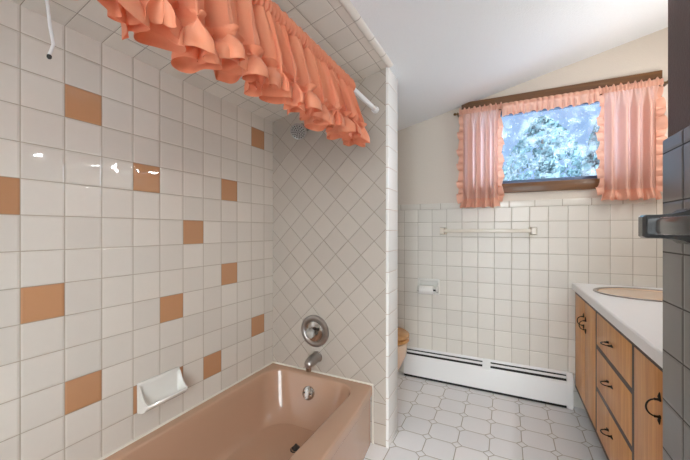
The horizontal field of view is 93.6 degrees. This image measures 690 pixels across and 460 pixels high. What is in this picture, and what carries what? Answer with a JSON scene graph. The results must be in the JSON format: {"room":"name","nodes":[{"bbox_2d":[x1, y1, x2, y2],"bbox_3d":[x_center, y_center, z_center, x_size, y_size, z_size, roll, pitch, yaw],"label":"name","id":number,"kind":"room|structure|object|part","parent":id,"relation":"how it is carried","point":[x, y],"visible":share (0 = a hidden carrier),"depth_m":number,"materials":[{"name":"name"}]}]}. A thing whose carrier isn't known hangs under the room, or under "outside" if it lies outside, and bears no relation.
{"room":"bathroom","nodes":[
{"label":"bathroom","id":0,"kind":"room"},
{"bbox_2d":[0,0,272,459],"bbox_3d":[-0.864,0.231,1.341,0.120,1.818,3.675,0,0,26],"label":"wall","id":1,"kind":"structure","parent":0,"point":[136,199],"depth_m":1.20,"materials":[{"name":"tile"}]},
{"bbox_2d":[137,367,187,413],"bbox_3d":[-0.752,0.666,1.349,0.075,0.123,0.183,0,0,26],"label":"soap dish","id":2,"kind":"object","parent":1,"relation":"attached to","point":[152,392],"visible":1,"depth_m":1.34,"materials":[{"name":"white ceramic"}]},
{"bbox_2d":[273,68,385,446],"bbox_3d":[-0.082,0.142,1.934,0.753,1.996,0.150,0,0,26],"label":"wall","id":3,"kind":"structure","parent":0,"point":[329,196],"depth_m":1.83,"materials":[{"name":"tile"}]},
{"bbox_2d":[290,123,309,139],"bbox_3d":[-0.241,-0.577,1.844,0.091,0.128,0.154,0,0,26],"label":"showerhead","id":4,"kind":"object","parent":3,"relation":"attached to","point":[298,131],"visible":0.94,"depth_m":1.80,"materials":[{"name":"silver metal"}]},
{"bbox_2d":[304,351,321,371],"bbox_3d":[-0.186,0.745,1.840,0.066,0.086,0.111,0,0,26],"label":"tub spout","id":5,"kind":"object","parent":3,"relation":"attached to","point":[315,357],"visible":1,"depth_m":1.81,"materials":[{"name":"silver metal"}]},
{"bbox_2d":[301,315,328,346],"bbox_3d":[-0.190,0.587,1.866,0.186,0.186,0.068,0,0,26],"label":"shower valve","id":6,"kind":"object","parent":3,"relation":"attached to","point":[315,331],"visible":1,"depth_m":1.87,"materials":[{"name":"silver metal"}]},
{"bbox_3d":[-0.195,0.587,1.857,0.060,0.057,0.048,0,0,26],"label":"knob","id":7,"kind":"part","parent":6,"relation":"part of","materials":[{"name":"white plastic"}]},
{"bbox_3d":[-0.182,0.587,1.883,0.120,0.120,0.014,0,0,26],"label":"plate","id":8,"kind":"part","parent":6,"relation":"part of","materials":[{"name":"silver metal"}]},
{"bbox_2d":[255,4,378,113],"bbox_3d":[-0.397,-0.642,0.600,0.038,0.038,2.521,0,0,26],"label":"shower rod","id":9,"kind":"object","parent":3,"relation":"attached to","point":[374,109],"visible":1,"depth_m":1.59,"materials":[{"name":"white metal"}]},
{"bbox_2d":[97,0,369,146],"bbox_3d":[-0.226,-0.519,0.876,0.158,0.332,1.430,0,0,26],"label":"valance","id":10,"kind":"object","parent":9,"relation":"hanging from","point":[278,62],"visible":1,"depth_m":0.84,"materials":[{"name":"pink fabric"}]},
{"bbox_3d":[-0.232,-0.522,0.864,0.104,0.204,1.380,0,0,26],"label":"panel","id":11,"kind":"part","parent":10,"relation":"part of","materials":[{"name":"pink fabric"}]},
{"bbox_2d":[338,0,392,67],"bbox_3d":[-0.324,-0.857,0.564,0.034,0.014,2.521,0,0,26],"label":"trim","id":12,"kind":"structure","parent":3,"relation":"attached to","point":[348,6],"depth_m":1.39,"materials":[{"name":"white tile"}]},
{"bbox_2d":[386,67,397,447],"bbox_3d":[0.256,0.142,1.769,0.016,1.996,0.162,0,0,26],"label":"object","id":13,"kind":"structure","parent":3,"relation":"attached to","point":[391,80],"depth_m":1.72,"materials":[{"name":"tile"}]},
{"bbox_2d":[10,0,667,130],"bbox_3d":[0.189,-0.992,0.819,2.470,0.684,3.675,0,0,26],"label":"ceiling","id":14,"kind":"structure","parent":0,"point":[445,55],"depth_m":1.60,"materials":[{"name":"white paint"}]},
{"bbox_2d":[45,0,54,58],"bbox_3d":[-0.868,-0.605,0.950,0.012,0.204,0.029,0,0,26],"label":"hanging cord","id":15,"kind":"object","parent":14,"relation":"hanging from","point":[52,46],"visible":1,"depth_m":0.95,"materials":[{"name":"white plastic"}]},
{"bbox_2d":[364,372,606,459],"bbox_3d":[0.189,1.190,0.819,2.470,0.100,3.675,0,0,26],"label":"floor","id":16,"kind":"structure","parent":0,"point":[437,420],"depth_m":1.87,"materials":[{"name":"white tile"}]},
{"bbox_2d":[98,361,373,459],"bbox_3d":[-0.471,0.980,1.188,0.728,0.320,1.540,0,0,26],"label":"bathtub","id":17,"kind":"object","parent":16,"relation":"on","point":[278,411],"visible":1,"depth_m":1.62,"materials":[{"name":"beige ceramic"}]},
{"bbox_3d":[-0.207,0.919,1.832,0.074,0.075,0.036,0,0,26],"label":"overflow plate","id":18,"kind":"part","parent":17,"relation":"part of","materials":[{"name":"silver metal"}]},
{"bbox_2d":[398,327,408,369],"bbox_3d":[0.104,0.772,2.326,0.718,0.735,0.480,0,0,26],"label":"toilet","id":19,"kind":"object","parent":16,"relation":"on","point":[403,335],"visible":0.1,"depth_m":2.14,"materials":[{"name":"beige ceramic"}]},
{"bbox_3d":[0.204,0.945,2.277,0.480,0.390,0.366,0,0,26],"label":"bowl","id":20,"kind":"part","parent":19,"relation":"part of","materials":[{"name":"beige ceramic"}]},
{"bbox_3d":[0.214,0.737,2.272,0.473,0.024,0.376,0,0,26],"label":"seat","id":21,"kind":"part","parent":19,"relation":"part of","materials":[{"name":"brown wood"}]},
{"bbox_3d":[0.214,0.706,2.272,0.473,0.027,0.376,0,0,26],"label":"lid","id":22,"kind":"part","parent":19,"relation":"part of","materials":[{"name":"brown wood"}]},
{"bbox_2d":[575,292,662,459],"bbox_3d":[1.356,0.761,1.290,0.552,0.755,1.548,0,0,26],"label":"vanity cabinet","id":23,"kind":"object","parent":16,"relation":"on","point":[619,387],"visible":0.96,"depth_m":1.30,"materials":[{"name":"brown wood"}]},
{"bbox_3d":[1.427,0.698,1.954,0.020,0.585,0.282,0,0,26],"label":"door","id":24,"kind":"part","parent":23,"relation":"part of","materials":[{"name":"brown wood"}]},
{"bbox_3d":[1.311,0.698,1.719,0.020,0.585,0.237,0,0,26],"label":"door","id":25,"kind":"part","parent":23,"relation":"part of","materials":[{"name":"brown wood"}]},
{"bbox_3d":[1.122,0.870,1.397,0.036,0.012,0.094,0,0,26],"label":"handle","id":26,"kind":"part","parent":23,"relation":"part of","materials":[{"name":"brown metal"}]},
{"bbox_3d":[1.122,0.660,1.397,0.036,0.012,0.094,0,0,26],"label":"handle","id":27,"kind":"part","parent":23,"relation":"part of","materials":[{"name":"brown metal"}]},
{"bbox_3d":[1.122,0.488,1.397,0.036,0.012,0.094,0,0,26],"label":"handle","id":28,"kind":"part","parent":23,"relation":"part of","materials":[{"name":"brown metal"}]},
{"bbox_3d":[1.137,0.889,1.369,0.020,0.202,0.496,0,0,26],"label":"drawer","id":29,"kind":"part","parent":23,"relation":"part of","materials":[{"name":"brown wood"}]},
{"bbox_3d":[1.137,0.674,1.369,0.020,0.184,0.496,0,0,26],"label":"drawer","id":30,"kind":"part","parent":23,"relation":"part of","materials":[{"name":"brown wood"}]},
{"bbox_3d":[1.137,0.482,1.369,0.020,0.155,0.496,0,0,26],"label":"drawer","id":31,"kind":"part","parent":23,"relation":"part of","materials":[{"name":"brown wood"}]},
{"bbox_2d":[572,283,662,368],"bbox_3d":[1.365,0.360,1.285,0.533,0.045,1.548,0,0,26],"label":"countertop","id":32,"kind":"structure","parent":23,"relation":"on","point":[640,321],"depth_m":1.30,"materials":[{"name":"white laminate"}]},
{"bbox_2d":[593,287,662,301],"bbox_3d":[1.592,0.412,1.705,0.462,0.162,0.406,0,0,26],"label":"sink","id":33,"kind":"object","parent":32,"relation":"in","point":[655,295],"visible":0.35,"depth_m":1.75,"materials":[{"name":"beige ceramic"}]},
{"bbox_3d":[0.964,0.698,1.020,0.020,0.585,0.236,0,0,26],"label":"door","id":34,"kind":"part","parent":23,"relation":"part of","materials":[{"name":"brown wood"}]},
{"bbox_3d":[0.897,0.515,0.945,0.036,0.094,0.012,0,0,26],"label":"handle","id":35,"kind":"part","parent":23,"relation":"part of","materials":[{"name":"brown metal"}]},
{"bbox_2d":[398,27,667,408],"bbox_3d":[0.979,-0.033,2.411,2.230,2.345,0.120,0,0,26],"label":"wall","id":36,"kind":"structure","parent":0,"point":[506,297],"depth_m":2.25,"materials":[{"name":"tile"}]},
{"bbox_2d":[417,278,439,294],"bbox_3d":[0.635,0.432,2.482,0.166,0.120,0.058,0,0,26],"label":"toilet paper holder","id":37,"kind":"object","parent":36,"relation":"attached to","point":[421,281],"visible":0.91,"depth_m":2.49,"materials":[{"name":"white ceramic"}]},
{"bbox_2d":[419,285,433,293],"bbox_3d":[0.621,0.452,2.469,0.105,0.062,0.062,0,0,26],"label":"toilet paper roll","id":38,"kind":"object","parent":37,"relation":"in","point":[423,289],"visible":0.97,"depth_m":2.45,"materials":[{"name":"white paper"}]},
{"bbox_2d":[440,227,536,234],"bbox_3d":[0.994,0.003,2.295,0.638,0.054,0.074,0,0,26],"label":"towel rail","id":39,"kind":"object","parent":36,"relation":"attached to","point":[443,230],"visible":1,"depth_m":2.26,"materials":[{"name":"beige ceramic"}]},
{"bbox_2d":[404,346,573,409],"bbox_3d":[0.966,1.028,2.323,1.104,0.221,0.050,0,0,26],"label":"baseboard heater","id":40,"kind":"object","parent":36,"relation":"attached to","point":[526,382],"visible":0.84,"depth_m":2.27,"materials":[{"name":"white metal"}]},
{"bbox_2d":[398,195,662,210],"bbox_3d":[0.953,-0.183,2.358,2.230,0.045,0.018,0,0,26],"label":"trim","id":41,"kind":"structure","parent":36,"relation":"attached to","point":[578,201],"depth_m":2.17,"materials":[{"name":"tile"}]},
{"bbox_2d":[453,80,667,116],"bbox_3d":[1.343,-0.850,2.129,1.203,0.020,0.062,0,0,26],"label":"curtain rod","id":42,"kind":"object","parent":36,"relation":"attached to","point":[665,82],"visible":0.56,"depth_m":1.90,"materials":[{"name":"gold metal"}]},
{"bbox_2d":[456,102,504,207],"bbox_3d":[0.947,-0.524,2.277,0.317,0.730,0.088,0,0,26],"label":"window curtain","id":43,"kind":"object","parent":42,"relation":"hanging from","point":[481,176],"visible":1,"depth_m":2.29,"materials":[{"name":"pink fabric"}]},
{"bbox_3d":[0.953,-0.526,2.291,0.240,0.623,0.058,0,0,26],"label":"panel","id":44,"kind":"part","parent":43,"relation":"part of","materials":[{"name":"pink fabric"}]},
{"bbox_2d":[502,88,598,116],"bbox_3d":[1.317,-0.823,2.105,0.534,0.094,0.050,0,0,26],"label":"window valance","id":45,"kind":"object","parent":42,"relation":"hanging from","point":[590,96],"visible":1,"depth_m":2.09,"materials":[{"name":"pink fabric"}]},
{"bbox_2d":[595,77,667,200],"bbox_3d":[1.687,-0.534,1.911,0.335,0.710,0.096,0,0,26],"label":"window curtain","id":46,"kind":"object","parent":42,"relation":"hanging from","point":[633,123],"visible":0.98,"depth_m":1.92,"materials":[{"name":"pink fabric"}]},
{"bbox_3d":[1.693,-0.536,1.924,0.258,0.603,0.065,0,0,26],"label":"panel","id":47,"kind":"part","parent":46,"relation":"part of","materials":[{"name":"pink fabric"}]},
{"bbox_2d":[462,70,661,192],"bbox_3d":[1.370,-0.597,2.172,1.105,0.670,0.100,0,0,26],"label":"window","id":48,"kind":"structure","parent":36,"relation":"in","point":[580,182],"depth_m":2.12,"materials":[{"name":"glass"},{"name":"brown wood"}]},
{"bbox_3d":[1.384,-0.593,2.199,0.993,0.534,0.040,0,0,26],"label":"sash","id":49,"kind":"part","parent":48,"relation":"part of","materials":[{"name":"clear glass"}]},
{"bbox_3d":[1.363,-0.294,2.157,1.105,0.064,0.055,0,0,26],"label":"sill casing","id":50,"kind":"part","parent":48,"relation":"part of","materials":[{"name":"brown wood"}]},
{"bbox_3d":[1.361,-0.896,2.154,1.105,0.072,0.060,0,0,26],"label":"header casing","id":51,"kind":"part","parent":48,"relation":"part of","materials":[{"name":"brown wood"}]},
{"bbox_2d":[663,0,689,459],"bbox_3d":[0.887,-0.033,0.397,0.603,2.345,0.460,0,0,26],"label":"wall pier","id":52,"kind":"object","parent":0,"point":[676,148],"visible":1,"depth_m":0.68,"materials":[{"name":"tile"}]},
{"bbox_2d":[638,208,689,243],"bbox_3d":[0.569,-0.008,0.516,0.073,0.068,0.348,0,0,26],"label":"towel rail","id":53,"kind":"object","parent":52,"relation":"attached to","point":[674,226],"visible":1,"depth_m":0.61,"materials":[{"name":"grey metal"}]},
{"label":"outside","id":54,"kind":"structure","parent":0,"visible":0},
{"bbox_3d":[2.223,1.770,4.479,28.000,1.140,34.000,0,0,26],"label":"ground","id":55,"kind":"structure","parent":54,"visible":0},
{"bbox_2d":[503,115,584,180],"bbox_3d":[6.126,-0.686,9.939,4.296,5.657,4.399,0,0,26],"label":"tree","id":56,"kind":"object","parent":55,"relation":"on","point":[544,122],"visible":0.32,"depth_m":9.63,"materials":[{"name":"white plant"}]},
{"bbox_2d":[534,144,560,178],"bbox_3d":[3.926,0.226,6.321,1.073,3.836,1.075,0,0,26],"label":"tree","id":57,"kind":"object","parent":55,"relation":"on","point":[548,164],"visible":0.25,"depth_m":6.21,"materials":[{"name":"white plant"}]},
{"bbox_2d":[579,119,599,175],"bbox_3d":[5.218,-0.101,6.593,1.395,4.488,1.421,0,0,26],"label":"tree","id":58,"kind":"object","parent":55,"relation":"on","point":[590,162],"visible":0.09,"depth_m":6.56,"materials":[{"name":"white plant"}]}
]}

